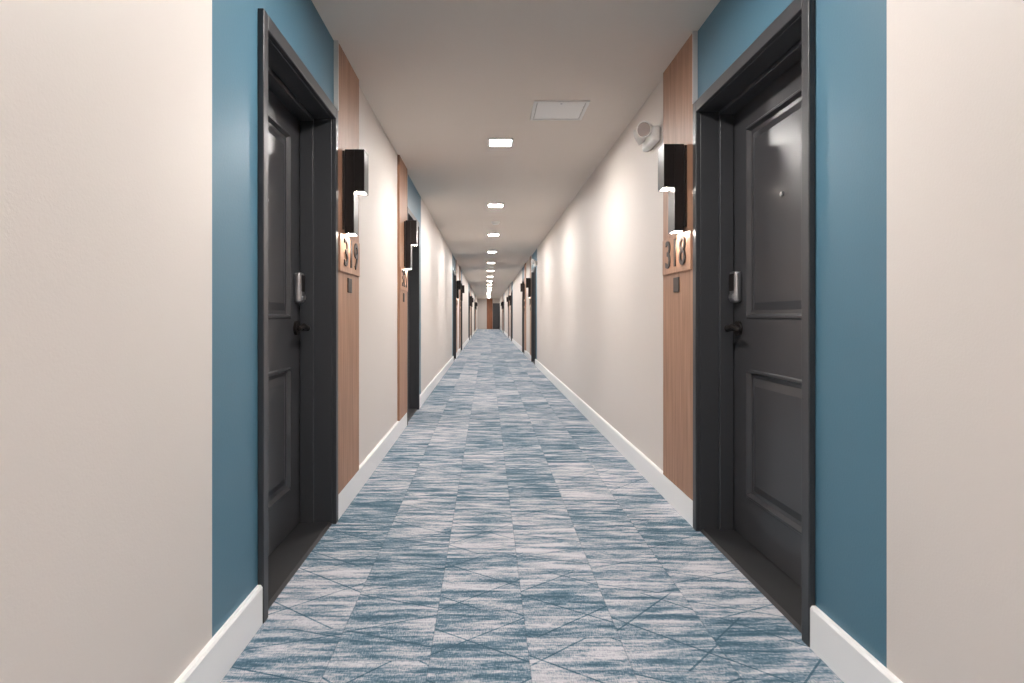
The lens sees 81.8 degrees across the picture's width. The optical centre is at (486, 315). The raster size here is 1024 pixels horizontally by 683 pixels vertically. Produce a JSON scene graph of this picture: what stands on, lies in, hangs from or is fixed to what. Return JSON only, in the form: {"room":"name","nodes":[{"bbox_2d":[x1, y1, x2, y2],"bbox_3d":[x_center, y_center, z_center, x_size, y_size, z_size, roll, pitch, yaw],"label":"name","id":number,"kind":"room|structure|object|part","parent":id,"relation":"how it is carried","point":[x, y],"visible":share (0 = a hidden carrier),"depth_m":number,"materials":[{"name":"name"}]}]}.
{"room":"hotel corridor","nodes":[
{"label":"hotel corridor","id":0,"kind":"room"},
{"bbox_2d":[0,0,476,682],"bbox_3d":[-0.910,-0.180,21.500,0.240,2.480,53.000,0,0,0],"label":"wall","id":1,"kind":"structure","parent":0,"point":[129,128],"depth_m":1.34,"materials":[{"name":"beige paint"}]},
{"bbox_2d":[268,88,299,555],"bbox_3d":[-0.970,0.022,2.540,0.051,2.043,0.924,0,0,0],"label":"door","id":2,"kind":"structure","parent":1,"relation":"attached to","point":[283,125],"depth_m":2.75,"materials":[{"name":"grey paint"}]},
{"bbox_2d":[293,272,309,334],"bbox_3d":[-0.914,-0.059,2.882,0.074,0.311,0.168,0,0,0],"label":"door lock","id":3,"kind":"object","parent":2,"relation":"attached to","point":[298,293],"depth_m":2.90,"materials":[{"name":"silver metal"}]},
{"bbox_3d":[-0.914,0.060,2.882,0.074,0.072,0.168,0,0,0],"label":"lever handle","id":4,"kind":"part","parent":3,"relation":"part of","materials":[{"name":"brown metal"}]},
{"bbox_2d":[301,275,304,291],"bbox_3d":[-0.912,-0.161,2.930,0.004,0.082,0.048,0,0,0],"label":"keypad","id":5,"kind":"object","parent":3,"relation":"attached to","point":[302,276],"visible":1,"depth_m":2.92,"materials":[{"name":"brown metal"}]},
{"bbox_2d":[258,8,337,623],"bbox_3d":[-0.894,0.000,2.540,0.252,2.120,1.020,0,0,0],"label":"frame","id":6,"kind":"object","parent":1,"relation":"attached to","point":[281,70],"visible":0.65,"depth_m":2.98,"materials":[{"name":"grey paint"}]},
{"bbox_2d":[174,327,477,682],"bbox_3d":[-0.781,0.993,21.500,0.018,0.135,53.000,0,0,0],"label":"baseboard","id":7,"kind":"structure","parent":1,"relation":"attached to","point":[213,662],"depth_m":1.91,"materials":[{"name":"white paint"}]},
{"bbox_2d":[334,40,338,110],"bbox_3d":[-0.777,-1.240,3.044,0.023,0.360,0.012,0,0,0],"label":"trim","id":8,"kind":"structure","parent":1,"relation":"attached to","point":[336,42],"depth_m":3.04,"materials":[{"name":"silver metal"}]},
{"bbox_2d":[338,44,358,493],"bbox_3d":[-0.780,-0.247,3.300,0.020,2.345,0.500,0,0,0],"label":"wood wall panel","id":9,"kind":"object","parent":1,"relation":"attached to","point":[348,113],"visible":0.71,"depth_m":3.23,"materials":[{"name":"brown wood"}]},
{"bbox_2d":[339,232,359,292],"bbox_3d":[-0.763,-0.282,3.300,0.014,0.305,0.470,0,0,0],"label":"number sign","id":10,"kind":"object","parent":9,"relation":"attached to","point":[349,249],"visible":1,"depth_m":3.27,"materials":[{"name":"brown wood"}]},
{"bbox_2d":[342,149,367,235],"bbox_3d":[-0.713,-0.665,3.205,0.115,0.450,0.134,0,0,0],"label":"wall sconce","id":11,"kind":"object","parent":9,"relation":"attached to","point":[354,161],"visible":1,"depth_m":3.15,"materials":[{"name":"brown metal"}]},
{"bbox_2d":[397,155,406,420],"bbox_3d":[-0.780,-0.247,5.450,0.020,2.345,0.500,0,0,0],"label":"wood wall panel","id":12,"kind":"object","parent":1,"relation":"attached to","point":[401,168],"visible":0.79,"depth_m":5.31,"materials":[{"name":"brown wood"}]},
{"bbox_2d":[400,267,407,301],"bbox_3d":[-0.763,-0.282,5.450,0.014,0.305,0.470,0,0,0],"label":"number sign","id":13,"kind":"object","parent":12,"relation":"attached to","point":[403,273],"visible":1,"depth_m":5.41,"materials":[{"name":"brown wood"}]},
{"bbox_2d":[404,220,417,269],"bbox_3d":[-0.713,-0.665,5.545,0.115,0.450,0.134,0,0,0],"label":"wall sconce","id":14,"kind":"object","parent":12,"relation":"attached to","point":[410,226],"visible":1,"depth_m":5.49,"materials":[{"name":"brown metal"}]},
{"bbox_2d":[407,169,407,205],"bbox_3d":[-0.777,-1.240,5.706,0.023,0.360,0.012,0,0,0],"label":"trim","id":15,"kind":"structure","parent":1,"relation":"attached to","point":[407,169],"depth_m":5.70,"materials":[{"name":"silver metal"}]},
{"bbox_2d":[407,206,419,425],"bbox_3d":[-0.894,0.000,6.210,0.252,2.120,1.020,0,0,0],"label":"frame","id":16,"kind":"object","parent":1,"relation":"attached to","point":[413,294],"visible":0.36,"depth_m":6.67,"materials":[{"name":"grey paint"}]},
{"bbox_2d":[453,270,455,358],"bbox_3d":[-0.894,0.000,14.210,0.252,2.120,1.020,0,0,0],"label":"frame","id":17,"kind":"object","parent":1,"relation":"attached to","point":[454,273],"visible":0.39,"depth_m":14.68,"materials":[{"name":"grey paint"}]},
{"bbox_2d":[456,260,456,352],"bbox_3d":[-0.780,-0.247,14.970,0.020,2.345,0.500,0,0,0],"label":"wood wall panel","id":18,"kind":"object","parent":1,"relation":"attached to","point":[456,260],"visible":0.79,"depth_m":14.90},
{"bbox_2d":[456,281,460,298],"bbox_3d":[-0.713,-0.665,14.875,0.115,0.450,0.134,0,0,0],"label":"wall sconce","id":19,"kind":"object","parent":18,"relation":"attached to","point":[458,283],"visible":1,"depth_m":14.82,"materials":[{"name":"brown metal"}]},
{"bbox_2d":[459,266,460,347],"bbox_3d":[-0.780,-0.247,17.050,0.020,2.345,0.500,0,0,0],"label":"wood wall panel","id":20,"kind":"object","parent":1,"relation":"attached to","point":[459,266],"visible":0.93,"depth_m":16.80,"materials":[{"name":"brown wood"}]},
{"bbox_2d":[460,285,464,300],"bbox_3d":[-0.713,-0.665,17.145,0.115,0.450,0.134,0,0,0],"label":"wall sconce","id":21,"kind":"object","parent":20,"relation":"attached to","point":[462,290],"visible":0.94,"depth_m":17.09,"materials":[{"name":"brown metal"}]},
{"bbox_2d":[461,281,461,349],"bbox_3d":[-0.894,0.000,17.810,0.252,2.120,1.020,0,0,0],"label":"frame","id":22,"kind":"object","parent":1,"relation":"attached to","point":[461,281],"visible":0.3,"depth_m":18.28,"materials":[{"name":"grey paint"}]},
{"bbox_2d":[469,292,469,339],"bbox_3d":[-0.894,0.000,25.810,0.252,2.120,1.020,0,0,0],"label":"frame","id":23,"kind":"object","parent":1,"relation":"attached to","point":[469,292],"visible":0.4,"depth_m":26.27,"materials":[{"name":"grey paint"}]},
{"bbox_2d":[474,299,474,330],"bbox_3d":[-0.894,0.000,37.410,0.252,2.120,1.020,0,0,0],"label":"frame","id":24,"kind":"object","parent":1,"relation":"attached to","point":[474,299],"visible":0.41,"depth_m":36.90,"materials":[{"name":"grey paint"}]},
{"bbox_2d":[477,299,499,328],"bbox_3d":[0.130,-0.180,48.100,2.320,2.480,0.200,0,0,0],"label":"wall","id":25,"kind":"structure","parent":0,"point":[481,303],"depth_m":48.01,"materials":[{"name":"beige paint"}]},
{"bbox_2d":[487,299,492,328],"bbox_3d":[0.215,-0.180,47.985,0.470,2.480,0.030,0,0,0],"label":"wood wall panel","id":26,"kind":"object","parent":25,"relation":"attached to","point":[489,301],"visible":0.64,"depth_m":47.97,"materials":[{"name":"brown wood"}]},
{"bbox_2d":[493,304,498,328],"bbox_3d":[0.760,0.030,47.992,0.480,2.040,0.015,0,0,0],"label":"slab","id":27,"kind":"object","parent":25,"relation":"attached to","point":[495,306],"visible":1,"depth_m":47.98,"materials":[{"name":"grey paint"}]},
{"bbox_2d":[493,303,499,328],"bbox_3d":[0.760,0.010,47.985,0.580,2.100,0.030,0,0,0],"label":"frame","id":28,"kind":"object","parent":25,"relation":"attached to","point":[493,303],"visible":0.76,"depth_m":47.97,"materials":[{"name":"grey paint"}]},
{"bbox_2d":[311,0,719,298],"bbox_3d":[0.130,-1.470,21.500,2.320,0.100,53.400,0,0,0],"label":"ceiling","id":29,"kind":"structure","parent":0,"point":[441,79],"depth_m":3.68,"materials":[{"name":"paint"}]},
{"bbox_2d":[488,203,503,206],"bbox_3d":[0.110,-1.414,7.540,0.200,0.012,0.200,0,0,0],"label":"recessed light","id":30,"kind":"object","parent":29,"relation":"in","point":[489,204],"depth_m":7.45,"materials":[{"name":"white plastic"}]},
{"bbox_2d":[488,138,512,146],"bbox_3d":[0.110,-1.414,4.810,0.200,0.012,0.200,0,0,0],"label":"recessed light","id":31,"kind":"object","parent":29,"relation":"in","point":[492,142],"depth_m":4.80,"materials":[{"name":"white plastic"}]},
{"bbox_2d":[530,100,589,119],"bbox_3d":[0.495,-1.415,4.070,0.370,0.010,0.370,0,0,0],"label":"frame","id":32,"kind":"object","parent":29,"relation":"attached to","point":[587,102],"visible":1,"depth_m":3.90,"materials":[{"name":"white plastic"}]},
{"bbox_2d":[534,103,584,118],"bbox_3d":[0.495,-1.415,4.070,0.318,0.005,0.318,0,0,0],"label":"hatch","id":33,"kind":"object","parent":32,"relation":"attached to","point":[543,110],"visible":1,"depth_m":4.06,"materials":[{"name":"white plastic"}]},
{"bbox_2d":[220,329,843,682],"bbox_3d":[0.130,1.110,21.500,2.320,0.100,53.400,0,0,0],"label":"floor","id":34,"kind":"structure","parent":0,"point":[501,537],"depth_m":2.41,"materials":[{"name":"carpet"}]},
{"bbox_2d":[268,522,331,608],"bbox_3d":[-0.900,1.054,2.540,0.220,0.012,0.930,0,0,0],"label":"threshold","id":35,"kind":"object","parent":34,"relation":"on","point":[290,554],"visible":0.43,"depth_m":2.60,"materials":[{"name":"grey metal"}]},
{"bbox_2d":[408,409,416,420],"bbox_3d":[-0.900,1.054,6.210,0.220,0.012,0.930,0,0,0],"label":"threshold","id":36,"kind":"object","parent":34,"relation":"on","point":[411,412],"visible":0.21,"depth_m":6.41,"materials":[{"name":"grey metal"}]},
{"bbox_2d":[700,529,801,632],"bbox_3d":[1.160,1.054,2.417,0.220,0.012,0.975,0,0,0],"label":"threshold","id":37,"kind":"object","parent":34,"relation":"on","point":[783,592],"visible":0.43,"depth_m":2.41,"materials":[{"name":"grey metal"}]},
{"bbox_2d":[500,0,1023,682],"bbox_3d":[1.170,-0.180,21.500,0.240,2.480,53.000,0,0,0],"label":"wall","id":38,"kind":"structure","parent":0,"point":[919,104],"depth_m":1.53,"materials":[{"name":"beige paint"}]},
{"bbox_2d":[503,299,503,332],"bbox_3d":[1.154,0.000,36.410,0.252,2.120,1.020,0,0,0],"label":"frame","id":39,"kind":"object","parent":38,"relation":"attached to","point":[503,299],"visible":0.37,"depth_m":36.88,"materials":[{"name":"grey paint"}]},
{"bbox_2d":[508,294,508,337],"bbox_3d":[1.154,0.000,28.410,0.252,2.120,1.020,0,0,0],"label":"frame","id":40,"kind":"object","parent":38,"relation":"attached to","point":[508,294],"visible":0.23,"depth_m":28.88,"materials":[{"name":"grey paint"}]},
{"bbox_2d":[509,285,509,335],"bbox_3d":[1.040,-0.247,27.650,0.020,2.345,0.500,0,0,0],"label":"wood wall panel","id":41,"kind":"object","parent":38,"relation":"attached to","point":[509,285],"visible":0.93,"depth_m":27.40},
{"bbox_2d":[511,291,511,340],"bbox_3d":[1.154,0.000,24.810,0.252,2.120,1.020,0,0,0],"label":"frame","id":42,"kind":"object","parent":38,"relation":"attached to","point":[511,291],"visible":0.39,"depth_m":25.28,"materials":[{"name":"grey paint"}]},
{"bbox_2d":[522,278,523,351],"bbox_3d":[1.154,0.000,16.810,0.252,2.120,1.020,0,0,0],"label":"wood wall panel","id":43,"kind":"object","parent":38,"relation":"attached to","point":[523,278],"visible":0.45,"depth_m":17.28,"materials":[{"name":"brown wood"}]},
{"bbox_2d":[524,263,525,350],"bbox_3d":[1.040,-0.247,16.050,0.020,2.345,0.500,0,0,0],"label":"wood wall panel","id":44,"kind":"object","parent":38,"relation":"attached to","point":[525,263],"visible":1,"depth_m":15.80,"materials":[{"name":"brown wood"}]},
{"bbox_2d":[520,283,524,299],"bbox_3d":[0.973,-0.665,16.145,0.115,0.450,0.134,0,0,0],"label":"wall sconce","id":45,"kind":"object","parent":44,"relation":"attached to","point":[522,285],"visible":1,"depth_m":16.09,"materials":[{"name":"brown metal"}]},
{"bbox_2d":[530,256,530,354],"bbox_3d":[1.040,-0.247,13.970,0.020,2.345,0.500,0,0,0],"label":"wood wall panel","id":46,"kind":"object","parent":38,"relation":"attached to","point":[530,256],"visible":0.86,"depth_m":13.97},
{"bbox_2d":[526,278,530,296],"bbox_3d":[0.973,-0.665,13.875,0.115,0.450,0.134,0,0,0],"label":"wall sconce","id":47,"kind":"object","parent":46,"relation":"attached to","point":[528,280],"visible":1,"depth_m":13.82,"materials":[{"name":"brown metal"}]},
{"bbox_2d":[531,267,535,361],"bbox_3d":[1.154,0.000,13.210,0.252,2.120,1.020,0,0,0],"label":"frame","id":48,"kind":"object","parent":38,"relation":"attached to","point":[533,271],"visible":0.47,"depth_m":13.68,"materials":[{"name":"grey paint"}]},
{"bbox_2d":[531,259,536,265],"bbox_3d":[0.983,-1.122,12.450,0.130,0.133,0.260,0,0,0],"label":"emergency light","id":49,"kind":"object","parent":38,"relation":"attached to","point":[534,262],"visible":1,"depth_m":12.35,"materials":[{"name":"white plastic"}]},
{"bbox_2d":[633,120,659,151],"bbox_3d":[0.983,-1.122,3.680,0.130,0.133,0.260,0,0,0],"label":"emergency light","id":50,"kind":"object","parent":38,"relation":"attached to","point":[645,134],"visible":1,"depth_m":3.60,"materials":[{"name":"white plastic"}]},
{"bbox_2d":[663,34,692,500],"bbox_3d":[1.040,-0.247,3.200,0.020,2.345,0.500,0,0,0],"label":"wood wall panel","id":51,"kind":"object","parent":38,"relation":"attached to","point":[677,78],"visible":0.79,"depth_m":3.16,"materials":[{"name":"brown wood"}]},
{"bbox_2d":[658,144,686,233],"bbox_3d":[0.973,-0.665,3.105,0.115,0.450,0.134,0,0,0],"label":"wall sconce","id":52,"kind":"object","parent":51,"relation":"attached to","point":[672,158],"visible":1,"depth_m":3.05,"materials":[{"name":"brown metal"}]},
{"bbox_2d":[660,188,679,232],"bbox_3d":[0.967,-0.562,3.105,0.094,0.238,0.101,0,0,0],"label":"diffuser","id":53,"kind":"object","parent":52,"relation":"attached to","point":[673,193],"depth_m":3.07,"materials":[{"name":"white glass"}]},
{"bbox_2d":[663,230,691,291],"bbox_3d":[1.023,-0.282,3.200,0.014,0.305,0.470,0,0,0],"label":"number sign","id":54,"kind":"object","parent":51,"relation":"attached to","point":[677,250],"visible":1,"depth_m":3.17,"materials":[{"name":"brown wood"}]},
{"bbox_2d":[692,31,697,103],"bbox_3d":[1.038,-1.240,2.944,0.023,0.360,0.012,0,0,0],"label":"trim","id":55,"kind":"structure","parent":38,"relation":"attached to","point":[694,33],"depth_m":2.94,"materials":[{"name":"silver metal"}]},
{"bbox_2d":[500,328,902,682],"bbox_3d":[1.041,0.993,21.500,0.018,0.135,53.000,0,0,0],"label":"baseboard","id":56,"kind":"structure","parent":38,"relation":"attached to","point":[852,663],"depth_m":1.87,"materials":[{"name":"white paint"}]},
{"bbox_2d":[693,0,814,646],"bbox_3d":[1.154,0.000,2.417,0.252,2.120,1.065,0,0,0],"label":"frame","id":57,"kind":"object","parent":38,"relation":"attached to","point":[789,39],"visible":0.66,"depth_m":2.88,"materials":[{"name":"grey paint"}]},
{"bbox_2d":[734,59,801,586],"bbox_3d":[1.230,0.022,2.417,0.051,2.043,0.969,0,0,0],"label":"door","id":58,"kind":"structure","parent":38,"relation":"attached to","point":[768,129],"depth_m":2.53,"materials":[{"name":"grey paint"}]},
{"bbox_2d":[724,271,742,335],"bbox_3d":[1.174,-0.059,2.782,0.074,0.311,0.168,0,0,0],"label":"door lock","id":59,"kind":"object","parent":58,"relation":"attached to","point":[736,327],"depth_m":2.80,"materials":[{"name":"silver metal"}]},
{"bbox_2d":[729,274,733,290],"bbox_3d":[1.172,-0.161,2.830,0.004,0.082,0.048,0,0,0],"label":"keypad","id":60,"kind":"object","parent":59,"relation":"attached to","point":[731,276],"visible":1,"depth_m":2.82,"materials":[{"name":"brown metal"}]},
{"bbox_3d":[1.174,0.060,2.782,0.074,0.072,0.168,0,0,0],"label":"lever handle","id":61,"kind":"part","parent":59,"relation":"part of","materials":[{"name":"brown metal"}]}
]}

